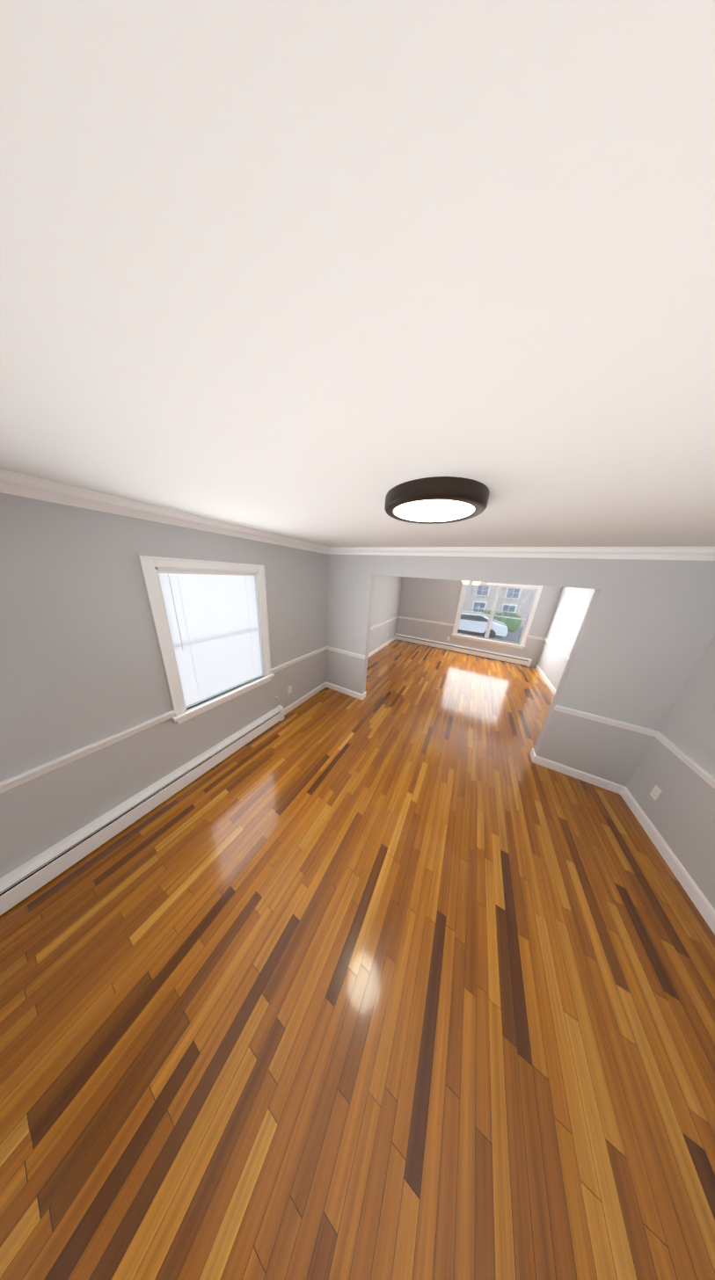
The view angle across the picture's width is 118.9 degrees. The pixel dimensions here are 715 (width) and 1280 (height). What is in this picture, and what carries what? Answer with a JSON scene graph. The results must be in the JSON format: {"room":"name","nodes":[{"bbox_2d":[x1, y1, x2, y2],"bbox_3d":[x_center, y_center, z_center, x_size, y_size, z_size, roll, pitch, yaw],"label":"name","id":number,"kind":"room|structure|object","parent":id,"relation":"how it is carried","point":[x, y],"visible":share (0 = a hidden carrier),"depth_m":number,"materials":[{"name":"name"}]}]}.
{"room":"empty dining room","nodes":[
{"label":"empty dining room","id":0,"kind":"room"},
{"bbox_2d":[0,492,402,878],"bbox_3d":[-0.504,-0.339,3.865,0.160,2.440,7.920,13,19,26],"label":"wall","id":1,"kind":"structure","parent":0,"point":[81,665],"depth_m":1.45,"materials":[{"name":"grey paint"}]},
{"bbox_2d":[0,710,175,792],"bbox_3d":[-1.949,0.808,1.328,0.029,0.068,1.328,13,19,26],"label":"trim","id":2,"kind":"structure","parent":1,"relation":"attached to","point":[13,781],"depth_m":1.42,"materials":[{"name":"white wood"}]},
{"bbox_2d":[0,468,330,554],"bbox_3d":[-1.289,-0.974,1.774,0.088,0.092,3.420,13,19,26],"label":"crown molding","id":3,"kind":"structure","parent":1,"relation":"attached to","point":[11,483],"depth_m":1.37,"materials":[{"name":"white wood"}]},
{"bbox_2d":[138,554,274,724],"bbox_3d":[-1.399,-0.046,2.170,0.205,1.441,1.080,13,19,26],"label":"window","id":4,"kind":"structure","parent":1,"relation":"in","point":[150,566],"depth_m":1.87,"materials":[{"name":"white wood"}]},
{"bbox_2d":[157,569,262,708],"bbox_3d":[-1.379,-0.043,2.159,0.038,1.246,0.836,13,19,26],"label":"window blind","id":5,"kind":"object","parent":4,"relation":"attached to","point":[213,621],"visible":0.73,"depth_m":2.07,"materials":[{"name":"white fabric"}]},
{"bbox_2d":[287,685,291,694],"bbox_3d":[-1.014,0.745,3.153,0.009,0.116,0.072,13,19,26],"label":"outlet","id":6,"kind":"object","parent":1,"relation":"attached to","point":[289,689],"visible":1,"depth_m":3.15,"materials":[{"name":"white plastic"}]},
{"bbox_2d":[270,646,327,673],"bbox_3d":[-0.841,0.280,3.266,0.029,0.068,1.222,13,19,26],"label":"trim","id":7,"kind":"structure","parent":1,"relation":"attached to","point":[294,661],"depth_m":3.15,"materials":[{"name":"white wood"}]},
{"bbox_2d":[283,682,326,715],"bbox_3d":[-0.859,0.962,3.544,0.015,0.104,1.085,13,19,26],"label":"baseboard","id":8,"kind":"structure","parent":1,"relation":"attached to","point":[291,707],"depth_m":3.48,"materials":[{"name":"white wood"}]},
{"bbox_2d":[368,636,394,657],"bbox_3d":[0.377,0.373,5.707,0.015,0.104,3.795,13,19,26],"label":"baseboard","id":9,"kind":"structure","parent":1,"relation":"attached to","point":[389,641],"depth_m":6.25,"materials":[{"name":"white wood"}]},
{"bbox_2d":[370,616,397,630],"bbox_3d":[0.449,-0.335,5.523,0.029,0.068,3.880,13,19,26],"label":"trim","id":10,"kind":"structure","parent":1,"relation":"attached to","point":[396,617],"depth_m":6.00,"materials":[{"name":"white wood"}]},
{"bbox_2d":[0,640,714,1279],"bbox_3d":[1.207,1.271,3.326,4.260,0.100,7.920,13,19,26],"label":"floor","id":11,"kind":"structure","parent":0,"point":[404,969],"depth_m":1.02,"materials":[{"name":"brown wood"}]},
{"bbox_2d":[0,705,283,916],"bbox_3d":[-1.694,1.329,2.003,0.074,0.212,2.495,13,19,26],"label":"baseboard heater","id":12,"kind":"object","parent":11,"relation":"on","point":[23,882],"visible":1,"depth_m":1.63,"materials":[{"name":"white metal"}]},
{"bbox_2d":[394,632,531,667],"bbox_3d":[2.975,0.243,6.489,3.795,0.212,0.074,13,19,26],"label":"baseboard heater","id":13,"kind":"object","parent":11,"relation":"on","point":[505,658],"visible":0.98,"depth_m":6.30,"materials":[{"name":"white metal"}]},
{"bbox_2d":[0,0,714,546],"bbox_3d":[1.365,-1.160,2.573,4.260,0.120,7.920,13,19,26],"label":"ceiling","id":14,"kind":"structure","parent":0,"point":[327,272],"depth_m":0.26,"materials":[{"name":"white paint"}]},
{"bbox_2d":[384,476,489,523],"bbox_3d":[0.362,-0.645,1.014,0.460,0.064,0.460,13,19,26],"label":"ceiling light","id":15,"kind":"object","parent":14,"relation":"attached to","point":[438,499],"visible":1,"depth_m":0.88,"materials":[{"name":"brown metal"}]},
{"bbox_2d":[461,580,480,590],"bbox_3d":[2.274,-1.235,4.126,1.288,0.542,1.283,13,19,26],"label":"ceiling fan","id":16,"kind":"object","parent":14,"relation":"hanging from","point":[468,583],"visible":0.15,"depth_m":4.16,"materials":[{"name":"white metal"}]},
{"bbox_2d":[395,576,562,667],"bbox_3d":[3.160,-0.833,6.229,3.940,2.440,0.160,13,19,26],"label":"wall","id":17,"kind":"structure","parent":0,"point":[433,600],"depth_m":6.40,"materials":[{"name":"grey paint"}]},
{"bbox_2d":[397,616,453,626],"bbox_3d":[2.157,-0.605,6.752,1.750,0.068,0.029,13,19,26],"label":"trim","id":18,"kind":"structure","parent":17,"relation":"attached to","point":[425,621],"depth_m":6.73,"materials":[{"name":"white wood"}]},
{"bbox_2d":[450,581,543,648],"bbox_3d":[3.759,-0.737,5.874,1.840,1.671,0.205,13,19,26],"label":"window","id":19,"kind":"structure","parent":17,"relation":"in","point":[531,610],"depth_m":5.79,"materials":[{"name":"white wood"}]},
{"bbox_2d":[456,583,536,644],"bbox_3d":[3.750,-0.735,5.859,1.596,1.476,0.028,13,19,26],"label":"window blind","id":20,"kind":"object","parent":19,"relation":"attached to","point":[505,594],"visible":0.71,"depth_m":5.76,"materials":[{"name":"white"}]},
{"bbox_2d":[527,635,541,639],"bbox_3d":[4.625,-0.054,5.492,0.340,0.068,0.029,13,19,26],"label":"trim","id":21,"kind":"structure","parent":17,"relation":"attached to","point":[528,636],"depth_m":5.50,"materials":[{"name":"white wood"}]},
{"bbox_2d":[325,554,714,786],"bbox_3d":[1.218,0.093,2.832,3.940,2.440,0.120,13,19,26],"label":"wall","id":22,"kind":"structure","parent":0,"point":[645,636],"depth_m":2.12,"materials":[{"name":"grey paint"}]},
{"bbox_2d":[326,682,364,699],"bbox_3d":[-0.247,0.918,3.815,0.765,0.104,0.015,13,19,26],"label":"baseboard","id":23,"kind":"structure","parent":22,"relation":"attached to","point":[330,686],"depth_m":3.79,"materials":[{"name":"white wood"}]},
{"bbox_2d":[327,646,364,659],"bbox_3d":[-0.211,0.219,3.596,0.750,0.068,0.029,13,19,26],"label":"trim","id":24,"kind":"structure","parent":22,"relation":"attached to","point":[329,648],"depth_m":3.58,"materials":[{"name":"white wood"}]},
{"bbox_2d":[330,546,714,560],"bbox_3d":[1.241,-1.003,2.398,3.940,0.092,0.088,13,19,26],"label":"crown molding","id":25,"kind":"structure","parent":22,"relation":"attached to","point":[644,553],"depth_m":2.06,"materials":[{"name":"white wood"}]},
{"bbox_2d":[530,752,625,793],"bbox_3d":[2.478,1.526,2.423,0.735,0.104,0.015,13,19,26],"label":"baseboard","id":26,"kind":"structure","parent":22,"relation":"attached to","point":[578,774],"depth_m":2.40,"materials":[{"name":"white wood"}]},
{"bbox_2d":[553,705,654,735],"bbox_3d":[2.527,0.830,2.197,0.720,0.068,0.029,13,19,26],"label":"trim","id":27,"kind":"structure","parent":22,"relation":"attached to","point":[598,718],"depth_m":2.17,"materials":[{"name":"white wood"}]},
{"bbox_2d":[535,587,714,909],"bbox_3d":[3.077,0.460,2.036,0.160,2.440,7.920,13,19,26],"label":"wall","id":28,"kind":"structure","parent":0,"point":[680,812],"depth_m":1.77,"materials":[{"name":"grey paint"}]},
{"bbox_2d":[535,665,555,695],"bbox_3d":[3.805,1.138,3.956,0.015,0.104,3.795,13,19,26],"label":"baseboard","id":29,"kind":"structure","parent":28,"relation":"attached to","point":[544,678],"depth_m":4.74,"materials":[{"name":"white wood"}]},
{"bbox_2d":[541,637,568,661],"bbox_3d":[3.866,0.427,3.777,0.029,0.068,3.880,13,19,26],"label":"trim","id":30,"kind":"structure","parent":28,"relation":"attached to","point":[553,646],"depth_m":4.57,"materials":[{"name":"white wood"}]},
{"bbox_2d":[649,785,661,800],"bbox_3d":[2.712,1.391,1.918,0.009,0.116,0.072,13,19,26],"label":"outlet","id":31,"kind":"object","parent":28,"relation":"attached to","point":[656,792],"visible":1,"depth_m":1.91,"materials":[{"name":"white plastic"}]},
{"bbox_2d":[618,786,714,934],"bbox_3d":[1.969,2.014,0.743,0.015,0.104,3.570,13,19,26],"label":"baseboard","id":32,"kind":"structure","parent":28,"relation":"attached to","point":[701,902],"depth_m":1.66,"materials":[{"name":"white wood"}]},
{"bbox_2d":[652,729,714,788],"bbox_3d":[2.009,1.313,0.529,0.029,0.068,3.570,13,19,26],"label":"trim","id":33,"kind":"structure","parent":28,"relation":"attached to","point":[691,763],"depth_m":1.72,"materials":[{"name":"white wood"}]},
{"label":"outside","id":34,"kind":"structure","parent":0,"visible":0},
{"bbox_2d":[457,626,523,642],"bbox_3d":[16.991,-4.730,30.414,85.000,0.200,55.820,13,19,26],"label":"ground","id":35,"kind":"structure","parent":34,"point":[514,638],"depth_m":14.20,"materials":[{"name":"grey asphalt"}]},
{"bbox_2d":[458,610,507,638],"bbox_3d":[7.443,-1.208,14.325,4.550,1.396,1.790,13,19,26],"label":"car","id":36,"kind":"object","parent":35,"relation":"on","point":[495,632],"depth_m":13.24,"materials":[{"name":"white metal"}]},
{"bbox_2d":[461,584,533,626],"bbox_3d":[15.363,-7.436,20.440,39.000,10.650,10.200,13,19,26],"label":"building","id":37,"kind":"structure","parent":35,"relation":"on","point":[492,589],"depth_m":18.06,"materials":[{"name":"grey"}]},
{"bbox_2d":[480,609,522,632],"bbox_3d":[10.553,-1.407,15.919,2.934,1.673,1.528,13,19,26],"label":"hedge","id":38,"kind":"object","parent":35,"relation":"on","point":[512,629],"depth_m":15.20,"materials":[{"name":"green plant"}]}
]}

